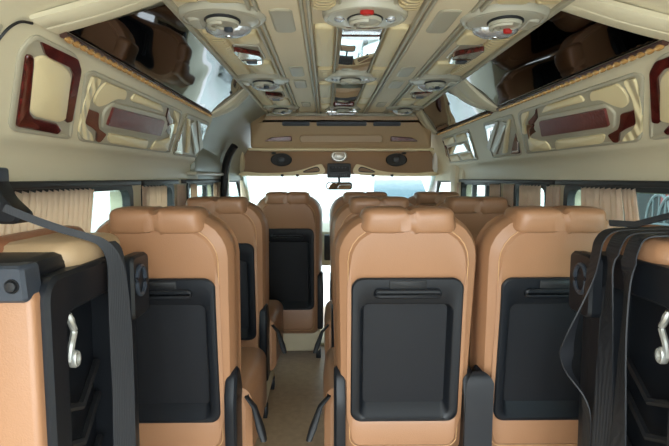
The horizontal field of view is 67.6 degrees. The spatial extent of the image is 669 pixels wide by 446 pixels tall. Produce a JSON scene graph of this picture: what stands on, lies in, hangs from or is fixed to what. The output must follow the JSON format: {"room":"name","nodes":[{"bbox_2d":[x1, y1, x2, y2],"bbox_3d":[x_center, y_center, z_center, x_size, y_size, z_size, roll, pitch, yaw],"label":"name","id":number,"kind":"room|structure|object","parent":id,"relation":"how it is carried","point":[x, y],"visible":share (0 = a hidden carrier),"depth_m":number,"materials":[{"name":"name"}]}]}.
{"room":"vehicle interior","nodes":[
{"label":"vehicle interior","id":0,"kind":"room"},
{"bbox_2d":[0,0,265,211],"bbox_3d":[-0.640,0.176,2.064,0.445,1.680,4.300,0,5,-1],"label":"wall","id":1,"kind":"structure","parent":0,"point":[27,157],"depth_m":1.45,"materials":[{"name":"beige plastic"}]},
{"bbox_2d":[0,167,32,223],"bbox_3d":[-0.708,-0.058,1.046,0.118,0.117,0.064,0,5,-1],"label":"guide","id":2,"kind":"object","parent":1,"relation":"attached to","point":[7,195],"visible":0.83,"depth_m":1.04,"materials":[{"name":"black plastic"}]},
{"bbox_2d":[8,35,81,138],"bbox_3d":[-0.650,-0.297,1.156,0.130,0.180,0.369,0,5,-1],"label":"wall panel","id":3,"kind":"object","parent":1,"relation":"attached to","point":[47,75],"visible":1,"depth_m":1.10,"materials":[{"name":"beige plastic"}]},
{"bbox_2d":[30,55,70,121],"bbox_3d":[-0.646,-0.300,1.140,0.085,0.116,0.236,0,5,-1],"label":"leather cushion","id":4,"kind":"object","parent":3,"relation":"on","point":[50,75],"depth_m":1.12,"materials":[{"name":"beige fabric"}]},
{"bbox_2d":[0,188,93,235],"bbox_3d":[-0.755,0.124,1.081,0.018,0.380,1.049,0,5,-1],"label":"window curtain","id":5,"kind":"object","parent":1,"relation":"hanging from","point":[74,207],"visible":0.18,"depth_m":1.37,"materials":[{"name":"fabric"}]},
{"bbox_2d":[13,186,133,206],"bbox_3d":[-0.777,0.097,1.241,0.030,0.395,1.390,0,5,-1],"label":"window","id":6,"kind":"structure","parent":1,"relation":"in","point":[126,191],"depth_m":1.76,"materials":[{"name":"black"}]},
{"bbox_2d":[9,180,140,189],"bbox_3d":[-0.758,-0.083,1.125,0.030,0.020,1.680,0,5,-1],"label":"trim","id":7,"kind":"structure","parent":1,"relation":"attached to","point":[16,185],"depth_m":1.40,"materials":[{"name":"black"}]},
{"bbox_2d":[77,70,181,152],"bbox_3d":[-0.664,-0.341,1.707,0.122,0.166,0.962,0,5,-1],"label":"wall panel","id":8,"kind":"object","parent":1,"relation":"attached to","point":[112,112],"visible":1,"depth_m":1.54,"materials":[{"name":"beige plastic"}]},
{"bbox_2d":[78,76,100,140],"bbox_3d":[-0.668,-0.305,1.354,0.050,0.149,0.230,-3,6,-32],"label":"cushion","id":9,"kind":"object","parent":8,"relation":"on","point":[89,125],"depth_m":1.34,"materials":[{"name":"beige leather"}]},
{"bbox_2d":[93,82,126,106],"bbox_3d":[-0.628,-0.352,1.400,0.047,0.062,0.164,0,5,-1],"label":"leather cushion","id":10,"kind":"object","parent":8,"relation":"on","point":[108,94],"depth_m":1.38,"materials":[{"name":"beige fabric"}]},
{"bbox_2d":[108,133,147,148],"bbox_3d":[-0.704,-0.281,1.716,0.027,0.034,0.353,0,5,-1],"label":"leather cushion","id":11,"kind":"object","parent":8,"relation":"on","point":[127,140],"depth_m":1.70,"materials":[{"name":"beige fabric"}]},
{"bbox_2d":[130,94,162,111],"bbox_3d":[-0.616,-0.398,1.665,0.022,0.025,0.293,0,5,-1],"label":"leather cushion","id":12,"kind":"object","parent":8,"relation":"on","point":[142,102],"depth_m":1.63,"materials":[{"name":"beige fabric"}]},
{"bbox_2d":[150,137,170,150],"bbox_3d":[-0.701,-0.323,2.036,0.044,0.058,0.196,0,5,-1],"label":"leather cushion","id":13,"kind":"object","parent":8,"relation":"on","point":[159,143],"depth_m":2.00,"materials":[{"name":"beige leather"}]},
{"bbox_2d":[172,110,179,133],"bbox_3d":[-0.635,-0.402,2.004,0.027,0.078,0.175,-2,5,-20],"label":"leather cushion","id":14,"kind":"object","parent":8,"relation":"on","point":[175,113],"depth_m":1.99,"materials":[{"name":"beige leather"}]},
{"bbox_2d":[59,5,242,116],"bbox_3d":[-0.502,-0.507,1.704,0.164,0.138,1.340,0,5,-1],"label":"mirror panel","id":15,"kind":"object","parent":1,"relation":"attached to","point":[154,42],"visible":1,"depth_m":1.43,"materials":[{"name":"grey"}]},
{"bbox_2d":[142,185,166,206],"bbox_3d":[-0.772,0.026,2.175,0.019,0.379,0.312,0,5,-1],"label":"window curtain","id":16,"kind":"object","parent":1,"relation":"hanging from","point":[151,196],"visible":0.23,"depth_m":2.14,"materials":[{"name":"fabric"}]},
{"bbox_2d":[141,184,174,205],"bbox_3d":[-0.793,0.006,2.242,0.030,0.395,0.420,0,5,-1],"label":"window","id":17,"kind":"structure","parent":1,"relation":"in","point":[170,187],"depth_m":2.41,"materials":[{"name":"black"}]},
{"bbox_2d":[173,113,208,157],"bbox_3d":[-0.673,-0.401,2.361,0.123,0.170,0.550,0,5,-1],"label":"wall panel","id":18,"kind":"object","parent":1,"relation":"attached to","point":[189,143],"visible":1,"depth_m":2.32,"materials":[{"name":"silver"}]},
{"bbox_2d":[185,119,190,152],"bbox_3d":[-0.672,-0.393,2.289,0.024,0.133,0.342,-2,5,-17],"label":"leather cushion","id":19,"kind":"object","parent":18,"relation":"on","point":[188,121],"depth_m":2.26,"materials":[{"name":"beige leather"}]},
{"bbox_2d":[187,148,223,175],"bbox_3d":[-0.771,-0.393,3.025,0.055,0.210,0.720,0,5,-1],"label":"wall panel","id":20,"kind":"object","parent":1,"relation":"in","point":[206,163],"depth_m":2.94,"materials":[{"name":"grey"}]},
{"bbox_2d":[220,143,237,196],"bbox_3d":[-0.724,0.025,3.444,0.171,1.132,0.062,4,7,39],"label":"trim","id":21,"kind":"structure","parent":1,"relation":"attached to","point":[232,149],"depth_m":3.40,"materials":[{"name":"black"}]},
{"bbox_2d":[240,152,249,201],"bbox_3d":[-0.762,-0.315,4.172,0.077,0.560,0.652,0,5,-3],"label":"trim","id":22,"kind":"structure","parent":1,"relation":"attached to","point":[244,189],"depth_m":4.12,"materials":[{"name":"beige"}]},
{"bbox_2d":[239,150,438,177],"bbox_3d":[0.035,-0.476,4.008,1.590,0.230,0.134,0,5,-1],"label":"console","id":23,"kind":"object","parent":1,"relation":"attached to","point":[257,163],"visible":0.98,"depth_m":4.00,"materials":[{"name":"brown plastic"}]},
{"bbox_2d":[326,176,351,189],"bbox_3d":[0.037,-0.317,3.939,0.205,0.109,0.063,0,6,-1],"label":"mirror","id":24,"kind":"object","parent":23,"relation":"attached to","point":[338,185],"visible":1,"depth_m":3.91,"materials":[{"name":"silver"}]},
{"bbox_2d":[255,307,324,445],"bbox_3d":[0.064,1.023,2.353,1.860,0.060,4.700,0,5,-1],"label":"floor","id":25,"kind":"structure","parent":0,"point":[295,398],"depth_m":2.72,"materials":[{"name":"carpet"}]},
{"bbox_2d":[0,225,148,445],"bbox_3d":[-0.610,0.558,1.167,0.265,1.079,0.556,0,5,-1],"label":"seat","id":26,"kind":"object","parent":25,"relation":"on","point":[56,387],"visible":0.91,"depth_m":0.96,"materials":[{"name":"black plastic"}]},
{"bbox_2d":[0,292,47,445],"bbox_3d":[-0.630,0.469,0.922,0.208,0.700,0.048,0,5,-1],"label":"cushion","id":27,"kind":"object","parent":26,"relation":"on","point":[23,315],"depth_m":0.88,"materials":[{"name":"beige leather"}]},
{"bbox_2d":[3,232,119,266],"bbox_3d":[-0.630,0.066,1.146,0.200,0.072,0.290,0,5,-1],"label":"cushion","id":28,"kind":"object","parent":26,"relation":"on","point":[69,251],"depth_m":1.05,"materials":[{"name":"beige leather"}]},
{"bbox_2d":[2,204,135,445],"bbox_3d":[-0.561,0.430,1.091,0.237,0.947,0.038,-2,6,-25],"label":"belt","id":29,"kind":"object","parent":26,"relation":"attached to","point":[119,312],"visible":1,"depth_m":1.11,"materials":[{"name":"black fabric"}]},
{"bbox_2d":[96,206,266,445],"bbox_3d":[-0.491,0.483,1.812,0.539,1.114,0.642,0,5,-1],"label":"passenger seat","id":30,"kind":"object","parent":25,"relation":"on","point":[198,386],"visible":0.83,"depth_m":1.56,"materials":[{"name":"beige leather"}]},
{"bbox_2d":[135,278,220,422],"bbox_3d":[-0.529,0.399,1.546,0.340,0.472,0.091,0,5,-1],"label":"tray","id":31,"kind":"object","parent":30,"relation":"on","point":[178,338],"depth_m":1.57,"materials":[{"name":"black plastic"}]},
{"bbox_2d":[241,347,266,445],"bbox_3d":[-0.517,0.666,1.909,0.481,0.278,0.480,0,5,-1],"label":"seat cushion","id":32,"kind":"object","parent":30,"relation":"on","point":[253,359],"depth_m":1.80,"materials":[{"name":"beige leather"}]},
{"bbox_2d":[184,196,286,417],"bbox_3d":[-0.504,0.410,2.618,0.539,1.114,0.642,0,5,-1],"label":"passenger seat","id":33,"kind":"object","parent":25,"relation":"on","point":[261,317],"visible":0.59,"depth_m":2.36,"materials":[{"name":"beige leather"}]},
{"bbox_2d":[238,243,255,339],"bbox_3d":[-0.542,0.327,2.352,0.340,0.472,0.091,0,5,-1],"label":"tray","id":34,"kind":"object","parent":33,"relation":"on","point":[247,251],"depth_m":2.36,"materials":[{"name":"black plastic"}]},
{"bbox_2d":[269,300,282,370],"bbox_3d":[-0.530,0.594,2.716,0.481,0.278,0.480,0,5,-1],"label":"seat cushion","id":35,"kind":"object","parent":33,"relation":"on","point":[275,307],"depth_m":2.53,"materials":[{"name":"beige leather"}]},
{"bbox_2d":[257,192,323,357],"bbox_3d":[-0.300,0.334,3.458,0.446,1.114,0.642,0,5,-1],"label":"passenger seat","id":36,"kind":"object","parent":25,"relation":"on","point":[295,219],"visible":0.76,"depth_m":3.21,"materials":[{"name":"beige leather"}]},
{"bbox_2d":[269,229,313,309],"bbox_3d":[-0.296,0.299,3.202,0.330,0.535,0.097,0,5,-1],"label":"tray","id":37,"kind":"object","parent":36,"relation":"on","point":[291,251],"depth_m":3.22,"materials":[{"name":"black plastic"}]},
{"bbox_2d":[322,220,329,265],"bbox_3d":[0.029,0.173,4.439,1.600,0.360,0.390,0,5,-1],"label":"dashboard","id":38,"kind":"object","parent":25,"relation":"on","point":[325,225],"visible":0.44,"depth_m":4.27},
{"bbox_2d":[329,191,386,299],"bbox_3d":[0.190,0.334,3.466,0.454,1.114,0.642,0,5,-1],"label":"passenger seat","id":39,"kind":"object","parent":25,"relation":"on","point":[338,202],"visible":0.18,"depth_m":3.13,"materials":[{"name":"beige leather"}]},
{"bbox_2d":[313,196,413,354],"bbox_3d":[0.161,0.409,2.629,0.539,1.114,0.642,0,5,-1],"label":"passenger seat","id":40,"kind":"object","parent":25,"relation":"on","point":[352,208],"visible":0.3,"depth_m":2.32,"materials":[{"name":"beige leather"}]},
{"bbox_2d":[324,300,331,354],"bbox_3d":[0.185,0.593,2.727,0.481,0.278,0.480,0,5,-1],"label":"seat cushion","id":41,"kind":"object","parent":40,"relation":"on","point":[327,317],"depth_m":2.50,"materials":[{"name":"beige leather"}]},
{"bbox_2d":[306,206,476,445],"bbox_3d":[0.174,0.482,1.822,0.539,1.114,0.642,0,5,-1],"label":"passenger seat","id":42,"kind":"object","parent":25,"relation":"on","point":[397,371],"visible":1,"depth_m":1.56,"materials":[{"name":"beige leather"}]},
{"bbox_2d":[323,347,334,445],"bbox_3d":[0.198,0.665,1.921,0.481,0.278,0.480,0,5,-1],"label":"seat cushion","id":43,"kind":"object","parent":42,"relation":"on","point":[329,364],"depth_m":1.70,"materials":[{"name":"beige leather"}]},
{"bbox_2d":[350,277,463,421],"bbox_3d":[0.221,0.398,1.558,0.340,0.472,0.091,0,5,-1],"label":"tray","id":44,"kind":"object","parent":42,"relation":"on","point":[407,333],"depth_m":1.57,"materials":[{"name":"black plastic"}]},
{"bbox_2d":[464,371,493,445],"bbox_3d":[0.444,0.637,1.554,0.089,0.352,0.034,0,5,-1],"label":"armrest","id":45,"kind":"object","parent":42,"relation":"attached to","point":[479,386],"visible":1,"depth_m":1.53,"materials":[{"name":"black plastic"}]},
{"bbox_2d":[408,191,459,205],"bbox_3d":[0.645,0.333,3.474,0.454,1.114,0.642,0,5,-1],"label":"passenger seat","id":46,"kind":"object","parent":25,"relation":"on","point":[419,198],"visible":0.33,"depth_m":3.12,"materials":[{"name":"beige leather"}]},
{"bbox_2d":[436,196,510,337],"bbox_3d":[0.659,0.408,2.637,0.454,1.114,0.642,0,5,-1],"label":"passenger seat","id":47,"kind":"object","parent":25,"relation":"on","point":[474,212],"visible":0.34,"depth_m":2.29,"materials":[{"name":"beige leather"}]},
{"bbox_2d":[468,205,614,445],"bbox_3d":[0.672,0.481,1.830,0.454,1.114,0.642,0,5,-1],"label":"passenger seat","id":48,"kind":"object","parent":25,"relation":"on","point":[522,315],"visible":0.65,"depth_m":1.57,"materials":[{"name":"beige leather"}]},
{"bbox_2d":[493,277,582,420],"bbox_3d":[0.676,0.397,1.565,0.340,0.472,0.091,0,5,-1],"label":"tray","id":49,"kind":"object","parent":48,"relation":"on","point":[533,317],"depth_m":1.58,"materials":[{"name":"black plastic"}]},
{"bbox_2d":[569,224,668,445],"bbox_3d":[0.754,0.556,1.189,0.265,1.079,0.556,0,5,-1],"label":"seat","id":50,"kind":"object","parent":25,"relation":"on","point":[647,380],"visible":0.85,"depth_m":1.19,"materials":[{"name":"black plastic"}]},
{"bbox_2d":[559,226,668,445],"bbox_3d":[0.719,0.417,1.210,0.341,0.852,0.055,1,5,12],"label":"belt","id":51,"kind":"object","parent":50,"relation":"attached to","point":[566,352],"visible":0.98,"depth_m":1.22,"materials":[{"name":"black fabric"}]},
{"bbox_2d":[592,229,668,445],"bbox_3d":[0.752,0.423,1.144,0.282,0.852,0.058,1,5,12],"label":"belt","id":52,"kind":"object","parent":50,"relation":"attached to","point":[604,379],"visible":0.98,"depth_m":1.15,"materials":[{"name":"black fabric"}]},
{"bbox_2d":[602,232,668,264],"bbox_3d":[0.774,0.064,1.168,0.200,0.072,0.290,0,5,-1],"label":"cushion","id":53,"kind":"object","parent":50,"relation":"on","point":[654,251],"depth_m":1.08,"materials":[{"name":"beige leather"}]},
{"bbox_2d":[610,232,668,445],"bbox_3d":[0.754,0.429,1.084,0.278,0.852,0.052,1,5,12],"label":"belt","id":54,"kind":"object","parent":50,"relation":"attached to","point":[629,259],"visible":1,"depth_m":1.09,"materials":[{"name":"black fabric"}]},
{"bbox_2d":[242,176,435,211],"bbox_3d":[0.031,-0.222,4.327,1.620,0.404,0.683,0,5,-1],"label":"window","id":55,"kind":"structure","parent":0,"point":[244,179],"depth_m":4.11,"materials":[{"name":"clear glass"}]},
{"bbox_2d":[94,0,668,194],"bbox_3d":[0.067,-0.420,2.047,1.940,0.570,4.350,0,5,-1],"label":"ceiling","id":56,"kind":"structure","parent":0,"point":[317,17],"depth_m":1.64,"materials":[{"name":"beige plastic"}]},
{"bbox_2d":[29,0,161,34],"bbox_3d":[-0.490,-0.462,1.070,0.077,0.139,0.317,5,7,44],"label":"arch","id":57,"kind":"object","parent":56,"relation":"attached to","point":[79,14],"visible":1,"depth_m":1.03,"materials":[{"name":"beige plastic"}]},
{"bbox_2d":[210,89,248,117],"bbox_3d":[-0.511,-0.586,2.450,0.181,0.139,0.160,0,5,-1],"label":"arch","id":58,"kind":"object","parent":56,"relation":"attached to","point":[233,103],"visible":0.88,"depth_m":2.39,"materials":[{"name":"beige"}]},
{"bbox_2d":[162,0,297,113],"bbox_3d":[-0.319,-0.582,1.780,0.204,0.020,3.060,0,5,-1],"label":"ceiling strip","id":59,"kind":"object","parent":56,"relation":"attached to","point":[224,46],"visible":0.84,"depth_m":1.69,"materials":[{"name":"beige plastic"}]},
{"bbox_2d":[178,1,265,38],"bbox_3d":[-0.297,-0.528,1.323,0.235,0.045,0.213,0,5,-1],"label":"ceiling vent","id":60,"kind":"object","parent":59,"relation":"attached to","point":[220,20],"visible":0.99,"depth_m":1.28,"materials":[{"name":"beige plastic"}]},
{"bbox_2d":[205,26,251,38],"bbox_3d":[-0.293,-0.529,1.380,0.128,0.030,0.080,0,5,4],"label":"reading lamp","id":61,"kind":"object","parent":60,"relation":"attached to","point":[228,32],"depth_m":1.36,"materials":[{"name":"silver metal"}]},
{"bbox_2d":[232,43,265,64],"bbox_3d":[-0.288,-0.571,1.711,0.086,0.030,0.211,0,5,-1],"label":"mirror panel","id":62,"kind":"object","parent":59,"relation":"attached to","point":[249,54],"visible":0.99,"depth_m":1.66,"materials":[{"name":"silver plastic"}]},
{"bbox_2d":[237,73,289,90],"bbox_3d":[-0.310,-0.604,2.170,0.235,0.045,0.213,0,5,-1],"label":"ceiling vent","id":63,"kind":"object","parent":59,"relation":"attached to","point":[260,82],"visible":0.99,"depth_m":2.12,"materials":[{"name":"beige plastic"}]},
{"bbox_2d":[262,104,299,114],"bbox_3d":[-0.324,-0.680,3.006,0.235,0.045,0.213,0,5,-1],"label":"ceiling vent","id":64,"kind":"object","parent":59,"relation":"attached to","point":[281,110],"visible":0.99,"depth_m":2.96,"materials":[{"name":"beige plastic"}]},
{"bbox_2d":[251,0,317,112],"bbox_3d":[-0.148,-0.585,1.768,0.124,0.011,3.030,0,5,-1],"label":"channel","id":65,"kind":"object","parent":56,"relation":"attached to","point":[283,29],"visible":0.99,"depth_m":1.59,"materials":[{"name":"beige plastic"}]},
{"bbox_2d":[265,112,415,115],"bbox_3d":[0.046,-0.717,3.310,1.000,0.025,0.060,0,5,-1],"label":"trim","id":66,"kind":"structure","parent":56,"relation":"attached to","point":[270,113],"depth_m":3.28,"materials":[{"name":"beige"}]},
{"bbox_2d":[248,114,433,151],"bbox_3d":[0.042,-0.633,3.560,1.270,0.247,0.558,0,5,-1],"label":"housing","id":67,"kind":"object","parent":56,"relation":"attached to","point":[268,133],"visible":0.91,"depth_m":3.34,"materials":[{"name":"beige plastic"}]},
{"bbox_2d":[316,121,366,125],"bbox_3d":[0.047,-0.653,3.294,0.330,0.027,0.033,0,5,-1],"label":"outlet","id":68,"kind":"object","parent":67,"relation":"attached to","point":[318,123],"depth_m":3.28,"materials":[{"name":"black plastic"}]},
{"bbox_2d":[305,0,430,113],"bbox_3d":[0.071,-0.574,1.772,0.300,0.035,3.030,0,5,-1],"label":"ceiling strip","id":69,"kind":"object","parent":56,"relation":"attached to","point":[358,50],"visible":0.88,"depth_m":1.63,"materials":[{"name":"beige plastic"}]},
{"bbox_2d":[324,70,375,84],"bbox_3d":[0.066,-0.599,2.086,0.220,0.041,0.200,0,5,-1],"label":"ceiling vent","id":70,"kind":"object","parent":69,"relation":"attached to","point":[338,78],"visible":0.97,"depth_m":2.04,"materials":[{"name":"beige plastic"}]},
{"bbox_2d":[322,0,407,29],"bbox_3d":[0.079,-0.527,1.289,0.220,0.041,0.200,0,5,-1],"label":"ceiling vent","id":71,"kind":"object","parent":69,"relation":"attached to","point":[378,14],"visible":0.99,"depth_m":1.25,"materials":[{"name":"beige plastic"}]},
{"bbox_2d":[366,0,484,113],"bbox_3d":[0.290,-0.586,1.774,0.124,0.011,3.030,0,5,-1],"label":"ceiling panel","id":72,"kind":"object","parent":56,"relation":"attached to","point":[440,22],"visible":0.99,"depth_m":1.59,"materials":[{"name":"beige plastic"}]},
{"bbox_2d":[416,110,436,134],"bbox_3d":[0.592,-0.663,3.300,0.120,0.139,0.417,3,6,31],"label":"arch","id":73,"kind":"object","parent":56,"relation":"attached to","point":[421,116],"visible":0.8,"depth_m":3.25,"materials":[{"name":"beige"}]},
{"bbox_2d":[386,0,574,113],"bbox_3d":[0.461,-0.583,1.793,0.204,0.020,3.060,0,5,-1],"label":"ceiling strip","id":74,"kind":"object","parent":56,"relation":"attached to","point":[462,37],"visible":0.86,"depth_m":1.69,"materials":[{"name":"beige plastic"}]},
{"bbox_2d":[386,104,422,114],"bbox_3d":[0.426,-0.681,3.018,0.235,0.045,0.213,0,5,-1],"label":"ceiling vent","id":75,"kind":"object","parent":74,"relation":"attached to","point":[399,110],"visible":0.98,"depth_m":2.97,"materials":[{"name":"beige plastic"}]},
{"bbox_2d":[409,74,460,91],"bbox_3d":[0.439,-0.606,2.182,0.235,0.045,0.213,0,5,-1],"label":"ceiling vent","id":76,"kind":"object","parent":74,"relation":"attached to","point":[430,83],"visible":1,"depth_m":2.13,"materials":[{"name":"beige plastic"}]},
{"bbox_2d":[417,85,445,91],"bbox_3d":[0.433,-0.605,2.238,0.128,0.033,0.080,0,5,-1],"label":"reading lamp","id":77,"kind":"object","parent":76,"relation":"attached to","point":[422,87],"depth_m":2.22,"materials":[{"name":"silver metal"}]},
{"bbox_2d":[446,44,483,64],"bbox_3d":[0.442,-0.570,1.703,0.086,0.030,0.211,0,5,-1],"label":"lamp","id":78,"kind":"object","parent":74,"relation":"attached to","point":[461,54],"visible":0.98,"depth_m":1.66,"materials":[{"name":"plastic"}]},
{"bbox_2d":[460,3,550,39],"bbox_3d":[0.453,-0.529,1.335,0.235,0.045,0.213,0,5,-1],"label":"ceiling vent","id":79,"kind":"object","parent":74,"relation":"attached to","point":[497,21],"visible":1,"depth_m":1.29,"materials":[{"name":"beige plastic"}]},
{"bbox_2d":[472,27,518,39],"bbox_3d":[0.447,-0.530,1.391,0.128,0.030,0.080,0,5,4],"label":"reading lamp","id":80,"kind":"object","parent":79,"relation":"attached to","point":[481,32],"depth_m":1.37,"materials":[{"name":"silver metal"}]},
{"bbox_2d":[562,0,668,41],"bbox_3d":[0.653,-0.468,1.133,0.075,0.139,0.326,-5,7,-45],"label":"arch","id":81,"kind":"object","parent":56,"relation":"attached to","point":[612,13],"visible":0.98,"depth_m":1.12,"materials":[{"name":"beige plastic"}]},
{"bbox_2d":[430,0,668,205],"bbox_3d":[0.775,0.174,2.087,0.445,1.680,4.300,0,5,-1],"label":"wall","id":82,"kind":"structure","parent":0,"point":[646,159],"depth_m":1.79,"materials":[{"name":"beige plastic"}]},
{"bbox_2d":[427,153,437,191],"bbox_3d":[0.828,-0.318,4.197,0.077,0.560,0.652,0,5,1],"label":"trim","id":83,"kind":"structure","parent":82,"relation":"attached to","point":[432,186],"depth_m":4.11,"materials":[{"name":"white paint"}]},
{"bbox_2d":[450,165,460,195],"bbox_3d":[0.878,0.227,3.619,0.070,1.300,0.140,0,5,-1],"label":"trim","id":84,"kind":"structure","parent":82,"relation":"attached to","point":[454,169],"depth_m":3.52,"materials":[{"name":"beige"}]},
{"bbox_2d":[423,92,492,134],"bbox_3d":[0.628,-0.607,2.812,0.164,0.138,1.110,0,5,-1],"label":"mirror panel","id":85,"kind":"object","parent":82,"relation":"attached to","point":[448,110],"visible":1,"depth_m":2.71,"materials":[{"name":"grey"}]},
{"bbox_2d":[442,129,477,163],"bbox_3d":[0.785,-0.472,3.168,0.121,0.167,0.844,0,5,-1],"label":"wall panel","id":86,"kind":"object","parent":82,"relation":"attached to","point":[459,147],"visible":1,"depth_m":3.09,"materials":[{"name":"silver"}]},
{"bbox_2d":[449,79,497,111],"bbox_3d":[0.634,-0.572,2.288,0.181,0.139,0.280,0,5,-1],"label":"arch","id":87,"kind":"object","parent":82,"relation":"attached to","point":[465,91],"visible":0.88,"depth_m":2.20,"materials":[{"name":"beige"}]},
{"bbox_2d":[483,114,521,157],"bbox_3d":[0.796,-0.403,2.384,0.123,0.170,0.550,0,5,-1],"label":"wall panel","id":88,"kind":"object","parent":82,"relation":"attached to","point":[501,133],"visible":1,"depth_m":2.34,"materials":[{"name":"silver"}]},
{"bbox_2d":[502,119,510,153],"bbox_3d":[0.798,-0.395,2.313,0.024,0.133,0.342,1,5,16],"label":"leather cushion","id":89,"kind":"object","parent":88,"relation":"on","point":[506,123],"depth_m":2.29,"materials":[{"name":"beige leather"}]},
{"bbox_2d":[459,179,554,184],"bbox_3d":[0.895,-0.235,2.810,0.030,0.020,1.490,0,5,-1],"label":"trim","id":90,"kind":"structure","parent":82,"relation":"attached to","point":[542,182],"depth_m":2.50,"materials":[{"name":"black"}]},
{"bbox_2d":[519,185,540,205],"bbox_3d":[0.901,0.012,2.326,0.019,0.379,0.242,0,5,-1],"label":"window curtain","id":91,"kind":"object","parent":82,"relation":"hanging from","point":[529,195],"visible":0.27,"depth_m":2.31,"materials":[{"name":"fabric"}]},
{"bbox_2d":[513,184,549,205],"bbox_3d":[0.920,-0.002,2.334,0.030,0.395,0.390,0,5,-1],"label":"window","id":92,"kind":"structure","parent":82,"relation":"in","point":[516,186],"depth_m":2.48,"materials":[{"name":"black"}]},
{"bbox_2d":[545,186,559,206],"bbox_3d":[0.905,0.034,2.087,0.016,0.379,0.122,0,5,-2],"label":"window curtain","id":93,"kind":"object","parent":82,"relation":"hanging from","point":[552,193],"visible":0.28,"depth_m":2.07,"materials":[{"name":"fabric"}]},
{"bbox_2d":[466,11,668,111],"bbox_3d":[0.647,-0.500,1.632,0.164,0.138,1.080,0,5,-1],"label":"mirror panel","id":94,"kind":"object","parent":82,"relation":"attached to","point":[567,45],"visible":1,"depth_m":1.46,"materials":[{"name":"grey"}]},
{"bbox_2d":[518,72,644,153],"bbox_3d":[0.808,-0.343,1.731,0.122,0.166,0.962,0,5,-1],"label":"wall panel","id":95,"kind":"object","parent":82,"relation":"attached to","point":[610,112],"visible":1,"depth_m":1.57,"materials":[{"name":"beige"}]},
{"bbox_2d":[528,138,550,151],"bbox_3d":[0.835,-0.326,2.061,0.044,0.058,0.196,0,5,-1],"label":"leather cushion","id":96,"kind":"object","parent":95,"relation":"on","point":[534,144],"depth_m":2.03,"materials":[{"name":"beige leather"}]},
{"bbox_2d":[542,95,584,112],"bbox_3d":[0.762,-0.400,1.687,0.022,0.025,0.293,0,5,-1],"label":"leather cushion","id":97,"kind":"object","parent":95,"relation":"on","point":[567,103],"depth_m":1.65,"materials":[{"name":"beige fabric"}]},
{"bbox_2d":[555,134,604,148],"bbox_3d":[0.848,-0.283,1.741,0.027,0.034,0.353,0,5,-1],"label":"leather cushion","id":98,"kind":"object","parent":95,"relation":"on","point":[562,141],"depth_m":1.73,"materials":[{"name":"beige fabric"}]},
{"bbox_2d":[590,84,628,107],"bbox_3d":[0.782,-0.354,1.423,0.047,0.062,0.164,0,5,-1],"label":"leather cushion","id":99,"kind":"object","parent":95,"relation":"on","point":[601,95],"depth_m":1.41,"materials":[{"name":"beige leather"}]},
{"bbox_2d":[622,78,642,141],"bbox_3d":[0.823,-0.307,1.377,0.050,0.149,0.230,3,6,31],"label":"cushion","id":100,"kind":"object","parent":95,"relation":"on","point":[632,88],"depth_m":1.36,"materials":[{"name":"beige leather"}]},
{"bbox_2d":[581,187,623,227],"bbox_3d":[0.910,0.069,1.695,0.024,0.379,0.330,0,5,-1],"label":"window curtain","id":101,"kind":"object","parent":82,"relation":"hanging from","point":[609,200],"visible":0.2,"depth_m":1.67,"materials":[{"name":"fabric"}]},
{"bbox_2d":[555,180,668,187],"bbox_3d":[0.921,-0.087,1.172,0.030,0.020,1.720,0,5,-1],"label":"trim","id":102,"kind":"structure","parent":82,"relation":"attached to","point":[609,183],"depth_m":1.61,"materials":[{"name":"black"}]},
{"bbox_2d":[563,185,668,205],"bbox_3d":[0.936,0.090,1.313,0.030,0.395,1.380,0,5,-1],"label":"window","id":103,"kind":"structure","parent":82,"relation":"in","point":[570,191],"depth_m":1.85,"materials":[{"name":"black"}]},
{"bbox_2d":[622,188,638,220],"bbox_3d":[0.914,0.085,1.518,0.014,0.380,0.175,0,5,-1],"label":"window curtain","id":104,"kind":"object","parent":82,"relation":"hanging from","point":[631,213],"visible":0.34,"depth_m":1.54,"materials":[{"name":"fabric"}]},
{"bbox_2d":[609,213,668,227],"bbox_3d":[0.781,-0.034,1.145,0.270,0.092,0.024,1,5,14],"label":"belt","id":105,"kind":"object","parent":82,"relation":"attached to","point":[618,223],"visible":1,"depth_m":1.16,"materials":[{"name":"black"}]},
{"bbox_2d":[649,52,668,139],"bbox_3d":[0.812,-0.299,1.179,0.130,0.180,0.369,0,5,-1],"label":"wall panel","id":106,"kind":"object","parent":82,"relation":"attached to","point":[659,72],"visible":1,"depth_m":1.23,"materials":[{"name":"beige"}]},
{"bbox_2d":[660,70,668,122],"bbox_3d":[0.808,-0.302,1.164,0.085,0.116,0.236,0,5,-1],"label":"leather cushion","id":107,"kind":"object","parent":106,"relation":"on","point":[664,74],"depth_m":1.21,"materials":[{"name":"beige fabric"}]},
{"label":"outside","id":108,"kind":"structure","parent":0,"visible":0},
{"bbox_2d":[91,194,543,306],"bbox_3d":[-0.260,-0.100,22.581,60.000,0.050,75.000,0,5,-1],"label":"ground","id":109,"kind":"structure","parent":108,"point":[101,202],"depth_m":33.47,"materials":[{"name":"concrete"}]},
{"bbox_2d":[359,177,427,197],"bbox_3d":[1.592,-0.233,13.054,1.810,1.924,4.310,0,5,-1],"label":"car","id":110,"kind":"object","parent":109,"relation":"on","point":[401,189],"visible":0.03,"depth_m":12.40,"materials":[{"name":"white paint"}]},
{"bbox_2d":[622,193,668,223],"bbox_3d":[4.331,-0.437,4.298,0.200,3.900,7.500,0,5,-1],"label":"wall","id":111,"kind":"structure","parent":109,"relation":"on","point":[643,199],"depth_m":6.76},
{"bbox_3d":[3.440,1.064,5.473,1.050,0.700,1.400,0,5,-1],"label":"platform","id":112,"kind":"object","parent":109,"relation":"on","visible":0},
{"bbox_2d":[645,194,668,217],"bbox_3d":[3.412,0.181,5.594,0.440,1.037,0.455,0,5,-1],"label":"plastic chair","id":113,"kind":"object","parent":112,"relation":"on","point":[652,200],"visible":0.17,"depth_m":5.65,"materials":[{"name":"grey"}]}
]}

